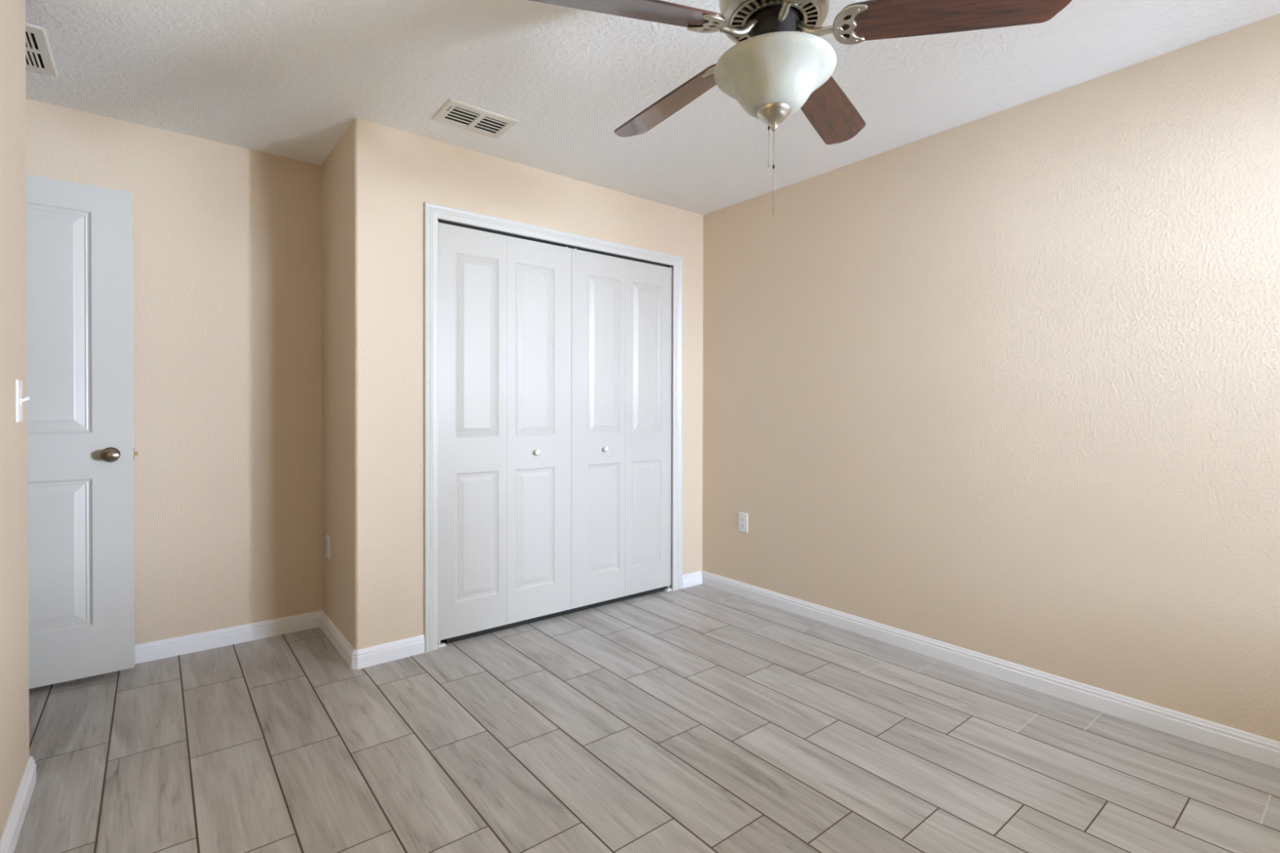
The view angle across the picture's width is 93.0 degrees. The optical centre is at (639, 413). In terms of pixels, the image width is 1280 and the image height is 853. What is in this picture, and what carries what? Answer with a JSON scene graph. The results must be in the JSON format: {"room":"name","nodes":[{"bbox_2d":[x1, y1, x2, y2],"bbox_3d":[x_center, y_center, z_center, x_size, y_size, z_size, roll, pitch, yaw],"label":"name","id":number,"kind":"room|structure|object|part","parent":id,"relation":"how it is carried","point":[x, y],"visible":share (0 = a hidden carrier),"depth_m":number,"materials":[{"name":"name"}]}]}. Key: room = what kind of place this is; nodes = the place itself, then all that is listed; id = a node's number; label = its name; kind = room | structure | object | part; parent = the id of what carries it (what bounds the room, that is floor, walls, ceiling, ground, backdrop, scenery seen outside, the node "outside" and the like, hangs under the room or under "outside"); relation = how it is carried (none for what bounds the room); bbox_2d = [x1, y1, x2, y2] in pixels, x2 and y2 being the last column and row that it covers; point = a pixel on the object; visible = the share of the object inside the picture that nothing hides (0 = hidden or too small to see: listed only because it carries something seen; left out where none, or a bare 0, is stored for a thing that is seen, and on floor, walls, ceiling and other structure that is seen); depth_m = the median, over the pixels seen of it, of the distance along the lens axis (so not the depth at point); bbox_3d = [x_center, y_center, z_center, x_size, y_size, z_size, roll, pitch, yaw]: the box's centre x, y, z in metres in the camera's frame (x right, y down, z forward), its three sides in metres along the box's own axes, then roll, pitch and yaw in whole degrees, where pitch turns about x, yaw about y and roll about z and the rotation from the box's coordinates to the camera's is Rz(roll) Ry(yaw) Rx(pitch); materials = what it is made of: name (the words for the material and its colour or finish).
{"room":"empty bedroom","nodes":[
{"label":"empty bedroom","id":0,"kind":"room"},
{"bbox_2d":[0,0,29,838],"bbox_3d":[-1.011,-0.068,0.345,0.543,2.440,3.468,0,1,-39],"label":"wall","id":1,"kind":"structure","parent":0,"point":[14,525],"depth_m":1.66,"materials":[{"name":"beige paint"}]},
{"bbox_2d":[0,755,36,852],"bbox_3d":[-1.012,1.110,0.364,0.556,0.083,3.481,0,1,-39],"label":"baseboard","id":2,"kind":"structure","parent":1,"relation":"attached to","point":[10,835],"depth_m":1.66,"materials":[{"name":"white wood"}]},
{"bbox_2d":[15,379,29,422],"bbox_3d":[-1.759,-0.035,1.733,0.023,0.120,0.073,0,1,-39],"label":"light switch","id":3,"kind":"object","parent":1,"relation":"attached to","point":[19,384],"visible":1,"depth_m":1.71,"materials":[{"name":"white plastic"}]},
{"bbox_3d":[-1.766,-0.035,1.728,0.005,0.120,0.073,0,1,-39],"label":"plate","id":4,"kind":"part","parent":3,"relation":"part of","materials":[{"name":"white plastic"}]},
{"bbox_2d":[26,98,322,644],"bbox_3d":[-1.980,-0.090,3.065,4.950,2.440,0.120,0,1,-39],"label":"wall","id":5,"kind":"structure","parent":0,"point":[227,238],"depth_m":2.93,"materials":[{"name":"beige paint"}]},
{"bbox_2d":[134,609,322,663],"bbox_3d":[-2.287,1.090,2.744,1.539,0.083,0.014,0,1,-39],"label":"baseboard","id":6,"kind":"structure","parent":5,"relation":"attached to","point":[173,646],"depth_m":2.95,"materials":[{"name":"white wood"}]},
{"bbox_2d":[321,118,703,649],"bbox_3d":[-0.636,-0.091,3.627,2.150,2.440,0.683,0,1,-39],"label":"wall","id":7,"kind":"structure","parent":0,"point":[377,180],"depth_m":2.85,"materials":[{"name":"beige paint"}]},
{"bbox_2d":[326,533,330,559],"bbox_3d":[-1.589,0.680,3.094,0.007,0.120,0.073,0,1,-39],"label":"wall outlet","id":8,"kind":"object","parent":7,"relation":"attached to","point":[328,537],"visible":1,"depth_m":3.08,"materials":[{"name":"white plastic"}]},
{"bbox_2d":[320,610,424,669],"bbox_3d":[-1.356,1.090,3.042,0.316,0.083,0.682,0,1,-39],"label":"baseboard","id":9,"kind":"structure","parent":7,"relation":"attached to","point":[362,658],"depth_m":2.80,"materials":[{"name":"white wood"}]},
{"bbox_2d":[437,221,571,648],"bbox_3d":[-0.690,0.099,3.163,0.779,2.066,0.060,0,1,-39],"label":"door","id":10,"kind":"structure","parent":7,"relation":"in","point":[504,302],"depth_m":3.14,"materials":[{"name":"white wood"}]},
{"bbox_3d":[-0.553,0.208,3.255,0.033,0.033,0.030,0,1,-39],"label":"knob","id":11,"kind":"part","parent":10,"relation":"part of","materials":[{"name":"white plastic"}]},
{"bbox_2d":[423,201,683,652],"bbox_3d":[-0.408,0.065,3.432,1.653,2.131,0.127,0,1,-39],"label":"door frame","id":12,"kind":"structure","parent":7,"relation":"attached to","point":[433,213],"depth_m":2.99,"materials":[{"name":"white wood"}]},
{"bbox_2d":[568,248,672,613],"bbox_3d":[-0.085,0.097,3.647,0.767,2.066,0.060,0,1,-39],"label":"door","id":13,"kind":"structure","parent":7,"relation":"in","point":[622,308],"depth_m":3.62,"materials":[{"name":"white wood"}]},
{"bbox_3d":[-0.201,0.207,3.537,0.033,0.033,0.030,0,1,-39],"label":"knob","id":14,"kind":"part","parent":13,"relation":"part of","materials":[{"name":"white plastic"}]},
{"bbox_2d":[682,570,702,588],"bbox_3d":[0.339,1.087,3.971,0.176,0.083,0.014,0,1,-39],"label":"baseboard","id":15,"kind":"structure","parent":7,"relation":"attached to","point":[690,580],"depth_m":3.97,"materials":[{"name":"white wood"}]},
{"bbox_2d":[13,583,1279,852],"bbox_3d":[-0.516,1.196,1.339,5.070,0.100,4.663,0,1,-39],"label":"floor","id":16,"kind":"structure","parent":0,"point":[700,718],"depth_m":2.03,"materials":[{"name":"grey tile"}]},
{"bbox_2d":[25,0,1279,215],"bbox_3d":[-0.510,-1.354,1.320,5.070,0.120,4.663,0,1,-39],"label":"ceiling","id":17,"kind":"structure","parent":0,"point":[286,78],"depth_m":2.32,"materials":[{"name":"white paint"}]},
{"bbox_2d":[25,22,57,75],"bbox_3d":[-2.277,-1.300,2.083,0.375,0.007,0.374,0,1,-39],"label":"ceiling vent","id":18,"kind":"object","parent":17,"relation":"in","point":[39,57],"visible":0.41,"depth_m":2.18,"materials":[{"name":"white metal"}]},
{"bbox_2d":[431,97,519,138],"bbox_3d":[-0.732,-1.298,2.697,0.316,0.013,0.225,0,1,-39],"label":"ceiling vent","id":19,"kind":"object","parent":17,"relation":"in","point":[454,113],"visible":1,"depth_m":2.69,"materials":[{"name":"white metal"}]},
{"bbox_2d":[528,0,1071,214],"bbox_3d":[0.321,-0.908,1.637,1.296,0.772,1.250,0,1,-39],"label":"ceiling fan","id":20,"kind":"object","parent":17,"relation":"hanging from","point":[779,65],"visible":1,"depth_m":1.52,"materials":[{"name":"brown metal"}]},
{"bbox_3d":[-0.041,-0.978,1.455,0.530,0.007,0.142,-2,16,-19],"label":"fan blade","id":21,"kind":"part","parent":20,"relation":"part of","materials":[{"name":"brown wood"}]},
{"bbox_3d":[0.101,-0.981,1.922,0.142,0.006,0.530,-19,10,-36],"label":"fan blade","id":22,"kind":"part","parent":20,"relation":"part of","materials":[{"name":"brown wood"}]},
{"bbox_3d":[0.336,-0.710,1.584,0.002,0.135,0.002,0,1,-39],"label":"pull chain","id":23,"kind":"part","parent":20,"relation":"part of","materials":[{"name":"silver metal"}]},
{"bbox_3d":[0.351,-0.631,1.594,0.002,0.218,0.002,0,1,-39],"label":"pull chain","id":24,"kind":"part","parent":20,"relation":"part of","materials":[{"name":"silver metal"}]},
{"bbox_3d":[0.352,-1.041,1.591,0.232,0.004,0.232,0,1,-39],"label":"motor interior","id":25,"kind":"part","parent":20,"relation":"part of","materials":[{"name":"black metal"}]},
{"bbox_3d":[0.351,-0.849,1.592,0.313,0.116,0.313,0,1,-39],"label":"lamp shade","id":26,"kind":"part","parent":20,"relation":"part of","materials":[{"name":"white glass"}]},
{"bbox_3d":[0.589,-0.980,1.931,0.142,0.006,0.530,-18,-12,33],"label":"fan blade","id":27,"kind":"part","parent":20,"relation":"part of","materials":[{"name":"brown wood"}]},
{"bbox_3d":[0.748,-0.977,1.470,0.530,0.006,0.142,3,-14,17],"label":"fan blade","id":28,"kind":"part","parent":20,"relation":"part of","materials":[{"name":"brown wood"}]},
{"bbox_2d":[702,13,1279,742],"bbox_3d":[1.375,-0.082,2.931,0.120,2.440,4.523,0,1,-39],"label":"wall","id":29,"kind":"structure","parent":0,"point":[1004,384],"depth_m":2.49,"materials":[{"name":"beige paint"}]},
{"bbox_2d":[738,511,747,533],"bbox_3d":[0.637,0.675,3.754,0.007,0.120,0.073,0,1,-39],"label":"wall outlet","id":30,"kind":"object","parent":29,"relation":"attached to","point":[743,517],"visible":1,"depth_m":3.75,"materials":[{"name":"white plastic"}]},
{"bbox_2d":[701,570,1279,768],"bbox_3d":[1.571,1.100,2.584,0.014,0.083,3.720,0,1,-39],"label":"baseboard","id":31,"kind":"structure","parent":29,"relation":"attached to","point":[1253,747],"depth_m":2.49,"materials":[{"name":"white wood"}]},
{"bbox_3d":[-2.604,-0.083,1.813,0.110,2.440,1.055,0,1,-39],"label":"wall","id":32,"kind":"structure","parent":0,"visible":0},
{"bbox_2d":[26,173,137,688],"bbox_3d":[-2.510,0.076,2.417,0.784,2.067,0.166,0,1,-39],"label":"door","id":33,"kind":"structure","parent":32,"relation":"in","point":[80,300],"depth_m":2.54,"materials":[{"name":"white wood"}]},
{"bbox_3d":[-2.234,0.177,2.560,0.064,0.049,0.041,0,1,-39],"label":"knob","id":34,"kind":"part","parent":33,"relation":"part of","materials":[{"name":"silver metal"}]}
]}

